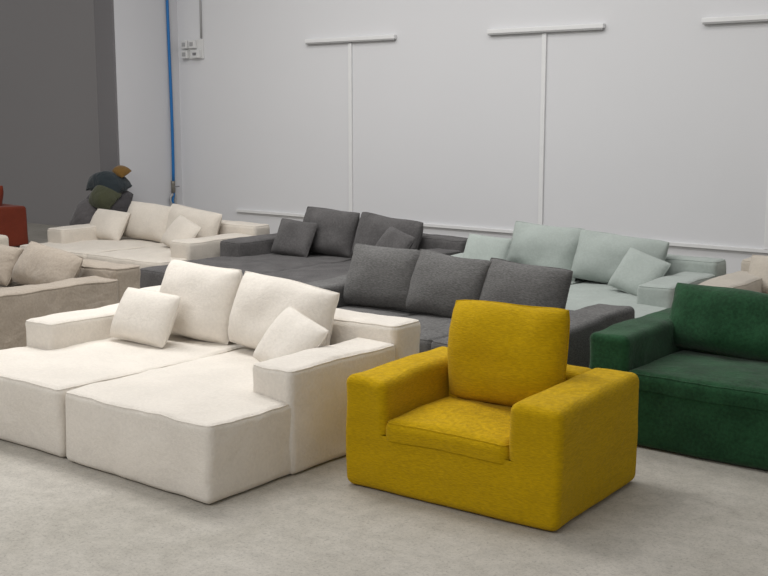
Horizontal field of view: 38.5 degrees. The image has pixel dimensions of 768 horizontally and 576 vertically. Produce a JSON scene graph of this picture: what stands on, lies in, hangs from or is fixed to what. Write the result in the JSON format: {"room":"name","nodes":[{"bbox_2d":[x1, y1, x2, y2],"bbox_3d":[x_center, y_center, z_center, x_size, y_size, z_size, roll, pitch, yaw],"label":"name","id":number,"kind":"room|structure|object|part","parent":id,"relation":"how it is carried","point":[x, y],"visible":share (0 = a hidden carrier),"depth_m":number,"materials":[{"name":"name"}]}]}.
{"room":"store","nodes":[
{"label":"store","id":0,"kind":"room"},
{"bbox_2d":[0,0,99,225],"bbox_3d":[-7.733,-3.499,19.336,14.022,4.400,0.200,7,11,37],"label":"wall","id":1,"kind":"structure","parent":0,"point":[50,154],"depth_m":17.42,"materials":[{"name":"grey paint"}]},
{"bbox_2d":[114,0,182,205],"bbox_3d":[-2.683,-2.677,14.199,0.342,4.400,2.180,7,11,37],"label":"wall","id":2,"kind":"structure","parent":0,"point":[142,74],"depth_m":13.66,"materials":[{"name":"paint"}]},
{"bbox_2d":[93,0,119,168],"bbox_3d":[-3.367,-2.540,13.342,0.342,4.400,0.030,7,11,37],"label":"trim","id":3,"kind":"structure","parent":2,"relation":"attached to","point":[104,27],"depth_m":13.33,"materials":[{"name":"grey paint"}]},
{"bbox_2d":[166,0,179,205],"bbox_3d":[-2.691,-2.778,13.831,0.065,3.684,0.148,7,11,37],"label":"pipe","id":4,"kind":"object","parent":2,"relation":"attached to","point":[173,186],"visible":0.81,"depth_m":13.91,"materials":[{"name":"blue plastic"}]},
{"bbox_2d":[0,223,767,575],"bbox_3d":[-4.155,0.357,9.475,32.400,0.100,13.140,7,11,37],"label":"floor","id":5,"kind":"structure","parent":0,"point":[680,514],"depth_m":4.82,"materials":[{"name":"concrete"}]},
{"bbox_2d":[0,235,8,245],"bbox_3d":[-4.753,-0.241,10.918,1.817,0.618,1.230,7,11,37],"label":"sofa","id":6,"kind":"object","parent":5,"relation":"on","point":[4,240],"visible":0.23,"depth_m":10.76,"materials":[{"name":"beige fabric"}]},
{"bbox_2d":[0,204,27,246],"bbox_3d":[-5.525,-0.852,14.928,1.114,0.558,0.881,7,11,37],"label":"armchair","id":7,"kind":"object","parent":5,"relation":"on","point":[13,218],"visible":0.88,"depth_m":14.77,"materials":[{"name":"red fabric"}]},
{"bbox_2d":[0,186,3,205],"bbox_3d":[-5.409,-1.159,15.011,0.601,0.488,0.259,8,12,40],"label":"cushion","id":8,"kind":"object","parent":7,"relation":"on","point":[1,187],"visible":0.91,"depth_m":14.84,"materials":[{"name":"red fabric"}]},
{"bbox_3d":[-5.183,-0.926,14.654,0.257,0.327,0.855,7,11,37],"label":"armrest","id":9,"kind":"part","parent":7,"relation":"part of","materials":[{"name":"red fabric"}]},
{"bbox_2d":[0,258,140,348],"bbox_3d":[-3.373,0.115,8.754,2.257,0.598,1.926,7,11,37],"label":"sofa","id":10,"kind":"object","parent":5,"relation":"on","point":[97,283],"visible":0.52,"depth_m":8.20,"materials":[{"name":"beige fabric"}]},
{"bbox_2d":[0,245,23,285],"bbox_3d":[-3.287,-0.207,9.252,0.622,0.327,0.267,8,12,40],"label":"cushion","id":11,"kind":"object","parent":10,"relation":"on","point":[9,256],"visible":0.76,"depth_m":9.06,"materials":[{"name":"beige fabric"}]},
{"bbox_2d":[11,242,83,283],"bbox_3d":[-2.731,-0.153,8.876,0.777,0.373,0.288,7,12,38],"label":"cushion","id":12,"kind":"object","parent":10,"relation":"on","point":[37,263],"visible":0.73,"depth_m":8.77,"materials":[{"name":"beige fabric"}]},
{"bbox_3d":[-2.688,0.255,8.076,0.320,0.537,1.663,7,11,37],"label":"armrest","id":13,"kind":"part","parent":10,"relation":"part of","materials":[{"name":"beige fabric"}]},
{"bbox_3d":[-3.007,0.278,8.342,1.136,0.406,1.696,7,11,37],"label":"seat","id":14,"kind":"part","parent":10,"relation":"part of","materials":[{"name":"beige fabric"}]},
{"bbox_3d":[-2.435,0.068,9.051,1.112,0.598,0.292,7,11,37],"label":"backrest","id":15,"kind":"part","parent":10,"relation":"part of","materials":[{"name":"beige fabric"}]},
{"bbox_2d":[20,220,269,267],"bbox_3d":[-2.558,-0.385,11.739,2.326,0.644,1.567,7,11,37],"label":"sofa","id":16,"kind":"object","parent":5,"relation":"on","point":[81,239],"visible":0.33,"depth_m":11.41,"materials":[{"name":"beige fabric"}]},
{"bbox_3d":[-3.318,-0.446,12.400,0.312,0.554,0.941,7,11,37],"label":"armrest","id":17,"kind":"part","parent":16,"relation":"part of","materials":[{"name":"beige fabric"}]},
{"bbox_3d":[-3.082,-0.307,12.017,1.159,0.402,1.327,7,11,37],"label":"seat","id":18,"kind":"part","parent":16,"relation":"part of","materials":[{"name":"beige fabric"}]},
{"bbox_2d":[89,208,129,240],"bbox_3d":[-3.090,-0.706,12.303,0.539,0.340,0.247,7,12,38],"label":"cushion","id":19,"kind":"object","parent":16,"relation":"on","point":[110,224],"visible":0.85,"depth_m":12.19,"materials":[{"name":"beige fabric"}]},
{"bbox_3d":[-2.178,-0.197,11.315,1.159,0.406,1.329,7,11,37],"label":"seat","id":20,"kind":"part","parent":16,"relation":"part of","materials":[{"name":"beige fabric"}]},
{"bbox_2d":[123,201,174,242],"bbox_3d":[-2.611,-0.731,12.207,0.750,0.434,0.280,6,11,35],"label":"cushion","id":21,"kind":"object","parent":16,"relation":"on","point":[146,221],"visible":0.7,"depth_m":12.09,"materials":[{"name":"beige fabric"}]},
{"bbox_2d":[161,215,201,246],"bbox_3d":[-2.124,-0.560,11.490,0.255,0.368,0.520,-7,11,-37],"label":"cushion","id":22,"kind":"object","parent":16,"relation":"on","point":[181,227],"visible":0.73,"depth_m":11.42,"materials":[{"name":"beige fabric"}]},
{"bbox_2d":[165,204,223,237],"bbox_3d":[-2.069,-0.657,11.836,0.866,0.446,0.281,9,12,43],"label":"cushion","id":23,"kind":"object","parent":16,"relation":"on","point":[211,222],"visible":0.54,"depth_m":11.63,"materials":[{"name":"beige fabric"}]},
{"bbox_3d":[-1.729,-0.247,11.176,0.307,0.548,0.943,7,11,37],"label":"armrest","id":24,"kind":"part","parent":16,"relation":"part of","materials":[{"name":"beige fabric"}]},
{"bbox_3d":[-1.711,-0.409,11.887,1.143,0.644,0.286,7,11,37],"label":"backrest","id":25,"kind":"part","parent":16,"relation":"part of","materials":[{"name":"beige fabric"}]},
{"bbox_2d":[0,283,419,503],"bbox_3d":[-1.164,0.481,6.330,2.266,0.643,1.692,7,11,37],"label":"sofa","id":26,"kind":"object","parent":5,"relation":"on","point":[202,421],"visible":0.75,"depth_m":5.64,"materials":[{"name":"white fabric"}]},
{"bbox_3d":[-1.841,0.411,7.051,0.307,0.553,0.885,7,11,37],"label":"armrest","id":27,"kind":"part","parent":26,"relation":"part of","materials":[{"name":"white fabric"}]},
{"bbox_3d":[-1.679,0.560,6.601,1.121,0.401,1.460,7,11,37],"label":"seat","id":28,"kind":"part","parent":26,"relation":"part of","materials":[{"name":"white fabric"}]},
{"bbox_2d":[110,287,180,347],"bbox_3d":[-1.475,0.179,6.774,0.492,0.313,0.232,6,11,33],"label":"cushion","id":29,"kind":"object","parent":26,"relation":"on","point":[147,317],"visible":1,"depth_m":6.68,"materials":[{"name":"white fabric"}]},
{"bbox_3d":[-1.174,0.339,7.218,1.105,0.643,0.282,7,11,37],"label":"backrest","id":30,"kind":"part","parent":26,"relation":"part of","materials":[{"name":"white fabric"}]},
{"bbox_3d":[-0.796,0.668,5.921,1.127,0.401,1.459,7,11,37],"label":"seat","id":31,"kind":"part","parent":26,"relation":"part of","materials":[{"name":"white fabric"}]},
{"bbox_2d":[163,259,241,345],"bbox_3d":[-1.164,0.085,6.906,0.636,0.482,0.280,6,11,35],"label":"cushion","id":32,"kind":"object","parent":26,"relation":"on","point":[208,294],"visible":0.72,"depth_m":6.76,"materials":[{"name":"white fabric"}]},
{"bbox_2d":[226,272,338,349],"bbox_3d":[-0.604,0.179,6.435,0.786,0.472,0.316,8,12,41],"label":"cushion","id":33,"kind":"object","parent":26,"relation":"on","point":[260,299],"visible":0.7,"depth_m":6.37,"materials":[{"name":"white fabric"}]},
{"bbox_2d":[253,305,329,360],"bbox_3d":[-0.519,0.309,6.055,0.259,0.367,0.442,-6,11,-34],"label":"cushion","id":34,"kind":"object","parent":26,"relation":"on","point":[291,330],"visible":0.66,"depth_m":6.01,"materials":[{"name":"white fabric"}]},
{"bbox_3d":[-0.303,0.600,5.862,0.315,0.554,0.892,7,11,37],"label":"armrest","id":35,"kind":"part","parent":26,"relation":"part of","materials":[{"name":"white fabric"}]},
{"bbox_3d":[-0.292,0.449,6.535,1.108,0.641,0.285,7,11,37],"label":"backrest","id":36,"kind":"part","parent":26,"relation":"part of","materials":[{"name":"white fabric"}]},
{"bbox_2d":[140,233,467,286],"bbox_3d":[-0.703,-0.144,10.240,2.359,0.641,2.178,7,11,37],"label":"sofa","id":37,"kind":"object","parent":5,"relation":"on","point":[251,254],"visible":0.17,"depth_m":10.30,"materials":[{"name":"grey fabric"}]},
{"bbox_3d":[-1.234,-0.069,10.525,1.176,0.402,1.946,7,11,37],"label":"seat","id":38,"kind":"part","parent":37,"relation":"part of","materials":[{"name":"grey fabric"}]},
{"bbox_3d":[-1.264,-0.251,11.184,0.302,0.553,0.868,7,11,37],"label":"armrest","id":39,"kind":"part","parent":37,"relation":"part of","materials":[{"name":"grey fabric"}]},
{"bbox_2d":[272,218,316,257],"bbox_3d":[-0.892,-0.497,10.922,0.481,0.364,0.221,6,11,32],"label":"cushion","id":40,"kind":"object","parent":37,"relation":"on","point":[294,238],"visible":1,"depth_m":10.85,"materials":[{"name":"grey fabric"}]},
{"bbox_3d":[-0.315,0.044,9.816,1.178,0.402,1.944,7,11,37],"label":"seat","id":41,"kind":"part","parent":37,"relation":"part of","materials":[{"name":"grey fabric"}]},
{"bbox_2d":[304,206,359,257],"bbox_3d":[-0.552,-0.560,10.961,0.693,0.470,0.269,7,11,36],"label":"cushion","id":42,"kind":"object","parent":37,"relation":"on","point":[336,230],"visible":0.73,"depth_m":10.81,"materials":[{"name":"grey fabric"}]},
{"bbox_2d":[353,213,422,249],"bbox_3d":[0.026,-0.468,10.531,0.789,0.455,0.278,7,11,36],"label":"cushion","id":43,"kind":"object","parent":37,"relation":"on","point":[372,227],"visible":0.58,"depth_m":10.48,"materials":[{"name":"grey fabric"}]},
{"bbox_2d":[376,226,414,249],"bbox_3d":[0.068,-0.363,10.066,0.260,0.378,0.414,-6,11,-33],"label":"cushion","id":44,"kind":"object","parent":37,"relation":"on","point":[392,237],"visible":0.44,"depth_m":10.00,"materials":[{"name":"grey fabric"}]},
{"bbox_3d":[0.339,-0.205,10.620,1.159,0.641,0.286,7,11,37],"label":"backrest","id":45,"kind":"part","parent":37,"relation":"part of","materials":[{"name":"grey fabric"}]},
{"bbox_3d":[0.350,-0.050,9.938,0.308,0.550,0.871,7,11,37],"label":"armrest","id":46,"kind":"part","parent":37,"relation":"part of","materials":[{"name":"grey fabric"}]},
{"bbox_2d":[301,276,633,366],"bbox_3d":[0.369,0.330,7.551,2.440,0.554,1.070,7,11,37],"label":"sofa","id":47,"kind":"object","parent":5,"relation":"on","point":[434,329],"visible":0.14,"depth_m":7.03,"materials":[{"name":"grey fabric"}]},
{"bbox_3d":[-0.472,0.081,8.180,0.293,0.261,1.047,7,11,37],"label":"armrest","id":48,"kind":"part","parent":47,"relation":"part of","materials":[{"name":"grey fabric"}]},
{"bbox_2d":[336,304,423,316],"bbox_3d":[-0.183,0.224,7.835,0.657,0.127,0.848,7,11,37],"label":"seat cushion","id":49,"kind":"object","parent":47,"relation":"on","point":[350,307],"depth_m":7.88,"materials":[{"name":"grey fabric"}]},
{"bbox_2d":[343,244,419,312],"bbox_3d":[-0.007,-0.075,8.019,0.637,0.445,0.299,7,12,38],"label":"cushion","id":50,"kind":"object","parent":47,"relation":"on","point":[377,277],"visible":0.84,"depth_m":7.92,"materials":[{"name":"grey fabric"}]},
{"bbox_2d":[400,313,451,351],"bbox_3d":[0.305,0.284,7.458,0.656,0.124,0.856,7,11,37],"label":"seat cushion","id":51,"kind":"object","parent":47,"relation":"on","point":[434,328],"depth_m":7.28,"materials":[{"name":"grey fabric"}]},
{"bbox_2d":[431,336,447,347],"bbox_3d":[0.791,0.346,7.082,0.653,0.130,0.852,7,11,37],"label":"seat cushion","id":52,"kind":"object","parent":47,"relation":"on","point":[436,341],"depth_m":6.94,"materials":[{"name":"grey fabric"}]},
{"bbox_2d":[406,249,489,317],"bbox_3d":[0.444,-0.013,7.657,0.654,0.458,0.298,8,12,40],"label":"cushion","id":53,"kind":"object","parent":47,"relation":"on","point":[439,279],"visible":0.8,"depth_m":7.56,"materials":[{"name":"grey fabric"}]},
{"bbox_2d":[479,257,571,308],"bbox_3d":[0.917,0.047,7.324,0.651,0.447,0.302,6,11,35],"label":"cushion","id":54,"kind":"object","parent":47,"relation":"on","point":[506,281],"visible":0.62,"depth_m":7.21,"materials":[{"name":"grey fabric"}]},
{"bbox_3d":[1.215,0.293,6.879,0.294,0.260,1.052,7,11,37],"label":"armrest","id":55,"kind":"part","parent":47,"relation":"part of","materials":[{"name":"grey fabric"}]},
{"bbox_2d":[345,346,639,531],"bbox_3d":[0.524,0.677,5.359,1.169,0.561,0.898,6,11,35],"label":"armchair","id":56,"kind":"object","parent":5,"relation":"on","point":[543,460],"visible":0.85,"depth_m":5.05,"materials":[{"name":"yellow fabric"}]},
{"bbox_3d":[0.156,0.497,5.596,0.264,0.273,0.892,6,11,35],"label":"armrest","id":57,"kind":"part","parent":56,"relation":"part of","materials":[{"name":"yellow fabric"}]},
{"bbox_2d":[385,397,512,463],"bbox_3d":[0.467,0.642,5.267,0.690,0.133,0.692,6,11,35],"label":"seat cushion","id":58,"kind":"object","parent":56,"relation":"on","point":[465,430],"depth_m":5.09,"materials":[{"name":"yellow fabric"}]},
{"bbox_2d":[447,300,568,405],"bbox_3d":[0.600,0.328,5.404,0.653,0.508,0.284,6,11,32],"label":"cushion","id":59,"kind":"object","parent":56,"relation":"on","point":[506,354],"visible":0.84,"depth_m":5.30,"materials":[{"name":"yellow fabric"}]},
{"bbox_3d":[0.893,0.578,5.079,0.265,0.276,0.889,6,11,35],"label":"armrest","id":60,"kind":"part","parent":56,"relation":"part of","materials":[{"name":"yellow fabric"}]},
{"bbox_3d":[0.719,0.496,5.602,0.727,0.273,0.228,6,11,35],"label":"backrest","id":61,"kind":"part","parent":56,"relation":"part of","materials":[{"name":"yellow fabric"}]},
{"bbox_2d":[454,249,726,316],"bbox_3d":[1.361,0.062,8.945,2.341,0.643,1.688,7,11,37],"label":"sofa","id":62,"kind":"object","parent":5,"relation":"on","point":[657,294],"visible":0.16,"depth_m":8.47,"materials":[{"name":"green fabric"}]},
{"bbox_2d":[463,234,511,260],"bbox_3d":[0.866,-0.277,9.445,0.440,0.340,0.201,8,12,41],"label":"cushion","id":63,"kind":"object","parent":62,"relation":"on","point":[480,247],"visible":0.56,"depth_m":9.38,"materials":[{"name":"green fabric"}]},
{"bbox_2d":[508,221,582,280],"bbox_3d":[1.379,-0.321,9.474,0.688,0.463,0.266,7,12,39],"label":"cushion","id":64,"kind":"object","parent":62,"relation":"on","point":[532,243],"visible":0.7,"depth_m":9.38,"materials":[{"name":"green fabric"}]},
{"bbox_3d":[1.333,-0.081,9.841,1.147,0.642,0.277,7,11,37],"label":"backrest","id":65,"kind":"part","parent":62,"relation":"part of","materials":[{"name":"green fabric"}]},
{"bbox_3d":[1.744,0.251,8.525,1.158,0.402,1.444,7,11,37],"label":"seat","id":66,"kind":"part","parent":62,"relation":"part of","materials":[{"name":"green fabric"}]},
{"bbox_2d":[573,229,667,282],"bbox_3d":[1.923,-0.233,9.061,0.824,0.450,0.264,8,12,40],"label":"cushion","id":67,"kind":"object","parent":62,"relation":"on","point":[598,254],"visible":0.65,"depth_m":9.04,"materials":[{"name":"green fabric"}]},
{"bbox_2d":[607,248,670,294],"bbox_3d":[1.991,-0.107,8.623,0.251,0.373,0.454,-7,11,-36],"label":"cushion","id":68,"kind":"object","parent":62,"relation":"on","point":[636,267],"visible":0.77,"depth_m":8.56,"materials":[{"name":"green fabric"}]},
{"bbox_3d":[2.247,0.189,8.454,0.313,0.548,0.872,7,11,37],"label":"armrest","id":69,"kind":"part","parent":62,"relation":"part of","materials":[{"name":"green fabric"}]},
{"bbox_3d":[2.244,0.031,9.138,1.146,0.643,0.278,7,11,37],"label":"backrest","id":70,"kind":"part","parent":62,"relation":"part of","materials":[{"name":"green fabric"}]},
{"bbox_2d":[589,307,767,470],"bbox_3d":[2.135,0.548,5.992,1.773,0.616,1.097,7,11,37],"label":"sofa","id":71,"kind":"object","parent":5,"relation":"on","point":[692,402],"visible":0.65,"depth_m":5.82,"materials":[{"name":"green fabric"}]},
{"bbox_3d":[1.544,0.308,6.428,0.257,0.280,1.066,7,11,37],"label":"armrest","id":72,"kind":"part","parent":71,"relation":"part of","materials":[{"name":"green fabric"}]},
{"bbox_2d":[631,348,767,411],"bbox_3d":[2.069,0.490,5.897,1.302,0.136,0.877,7,11,37],"label":"seat cushion","id":73,"kind":"object","parent":71,"relation":"on","point":[687,376],"depth_m":5.81,"materials":[{"name":"green fabric"}]},
{"bbox_2d":[669,280,767,359],"bbox_3d":[1.997,0.196,6.258,0.798,0.400,0.318,6,11,33],"label":"cushion","id":74,"kind":"object","parent":71,"relation":"on","point":[704,317],"visible":0.87,"depth_m":6.20,"materials":[{"name":"green fabric"}]},
{"bbox_2d":[703,258,762,292],"bbox_3d":[3.369,0.255,7.730,2.287,0.646,1.745,7,11,37],"label":"sofa","id":75,"kind":"object","parent":5,"relation":"on","point":[739,280],"visible":0.16,"depth_m":8.35,"materials":[{"name":"beige fabric"}]},
{"bbox_3d":[2.681,0.190,8.451,0.311,0.546,0.939,7,11,37],"label":"armrest","id":76,"kind":"part","parent":75,"relation":"part of","materials":[{"name":"beige fabric"}]},
{"bbox_3d":[3.369,0.110,8.640,1.117,0.646,0.283,7,11,37],"label":"backrest","id":77,"kind":"part","parent":75,"relation":"part of","materials":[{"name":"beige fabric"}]},
{"bbox_2d":[747,254,767,293],"bbox_3d":[3.089,-0.075,8.455,0.612,0.325,0.249,8,12,43],"label":"cushion","id":78,"kind":"object","parent":75,"relation":"on","point":[758,266],"visible":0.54,"depth_m":8.52,"materials":[{"name":"beige fabric"}]},
{"bbox_3d":[-3.421,-0.483,13.272,0.681,0.426,0.640,7,14,29],"label":"floor cushion","id":79,"kind":"object","parent":5,"relation":"on","visible":0},
{"bbox_2d":[68,197,96,225],"bbox_3d":[-3.529,-0.844,13.088,0.422,0.472,0.482,-7,11,-36],"label":"floor cushion","id":80,"kind":"object","parent":79,"relation":"on","point":[83,214],"visible":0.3,"depth_m":12.90,"materials":[{"name":"grey fabric"}]},
{"bbox_2d":[108,189,135,211],"bbox_3d":[-3.342,-0.902,13.176,0.659,0.614,0.532,5,11,31],"label":"floor cushion","id":81,"kind":"object","parent":79,"relation":"on","point":[122,203],"visible":0.13,"depth_m":13.04,"materials":[{"name":"grey fabric"}]},
{"bbox_2d":[88,186,121,209],"bbox_3d":[-3.314,-1.077,12.977,0.345,0.321,0.286,5,10,27],"label":"floor cushion","id":82,"kind":"object","parent":81,"relation":"on","point":[100,197],"visible":0.88,"depth_m":12.87,"materials":[{"name":"green fabric"}]},
{"bbox_2d":[86,168,132,191],"bbox_3d":[-3.305,-1.264,13.134,0.503,0.332,0.430,6,11,34],"label":"floor cushion","id":83,"kind":"object","parent":81,"relation":"on","point":[110,178],"visible":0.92,"depth_m":12.98,"materials":[{"name":"teal fabric"}]},
{"bbox_2d":[114,164,131,177],"bbox_3d":[-3.134,-1.395,13.101,0.205,0.150,0.172,6,11,32],"label":"floor cushion","id":84,"kind":"object","parent":83,"relation":"on","point":[122,170],"visible":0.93,"depth_m":13.04,"materials":[{"name":"brown fabric"}]},
{"bbox_2d":[177,0,767,274],"bbox_3d":[4.558,-1.783,8.613,18.036,4.400,0.200,7,11,37],"label":"wall","id":85,"kind":"structure","parent":0,"point":[656,119],"depth_m":11.26,"materials":[{"name":"white paint"}]},
{"bbox_2d":[181,39,203,59],"bbox_3d":[-2.409,-2.984,13.751,0.380,0.240,0.081,7,11,37],"label":"box","id":86,"kind":"object","parent":85,"relation":"attached to","point":[192,49],"visible":1,"depth_m":13.70,"materials":[{"name":"white plastic"}]},
{"bbox_2d":[181,40,188,48],"bbox_3d":[-2.497,-3.054,13.806,0.110,0.100,0.051,7,11,37],"label":"socket","id":87,"kind":"object","parent":86,"relation":"attached to","point":[184,43],"depth_m":13.77,"materials":[{"name":"white plastic"}]},
{"bbox_2d":[181,50,189,58],"bbox_3d":[-2.497,-2.935,13.825,0.110,0.100,0.051,7,11,37],"label":"socket","id":88,"kind":"object","parent":86,"relation":"attached to","point":[185,54],"depth_m":13.80,"materials":[{"name":"white plastic"}]},
{"bbox_2d":[188,40,196,48],"bbox_3d":[-2.387,-3.040,13.721,0.110,0.100,0.051,7,11,37],"label":"socket","id":89,"kind":"object","parent":86,"relation":"attached to","point":[192,44],"depth_m":13.70,"materials":[{"name":"white plastic"}]},
{"bbox_2d":[191,50,200,57],"bbox_3d":[-2.341,-2.915,13.702,0.140,0.100,0.056,7,11,37],"label":"switch","id":90,"kind":"object","parent":86,"relation":"attached to","point":[194,53],"depth_m":13.67,"materials":[{"name":"grey plastic"}]},
{"bbox_2d":[199,0,201,37],"bbox_3d":[-2.269,-3.887,13.524,0.022,1.596,0.022,-5,10,-29],"label":"cable conduit","id":91,"kind":"object","parent":85,"relation":"attached to","point":[199,0],"visible":1,"depth_m":13.61,"materials":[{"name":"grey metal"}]},
{"bbox_2d":[305,35,396,210],"bbox_3d":[-0.386,-1.792,12.361,1.290,2.009,0.048,7,11,37],"label":"wall rail","id":92,"kind":"object","parent":85,"relation":"attached to","point":[348,40],"visible":0.88,"depth_m":12.32,"materials":[{"name":"white metal"}]},
{"bbox_2d":[236,209,767,252],"bbox_3d":[4.883,-0.135,8.469,17.028,0.030,0.035,7,11,37],"label":"trim","id":93,"kind":"structure","parent":85,"relation":"attached to","point":[237,210],"depth_m":11.32,"materials":[{"name":"white metal"}]},
{"bbox_2d":[487,23,604,223],"bbox_3d":[1.557,-1.552,10.862,1.290,2.009,0.048,7,11,37],"label":"wall rail","id":94,"kind":"object","parent":85,"relation":"attached to","point":[544,30],"visible":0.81,"depth_m":10.81,"materials":[{"name":"white metal"}]},
{"bbox_2d":[701,14,767,248],"bbox_3d":[3.348,-1.331,9.481,1.348,2.009,0.048,7,11,37],"label":"wall rail","id":95,"kind":"object","parent":85,"relation":"attached to","point":[747,18],"visible":1,"depth_m":9.58,"materials":[{"name":"white metal"}]}
]}

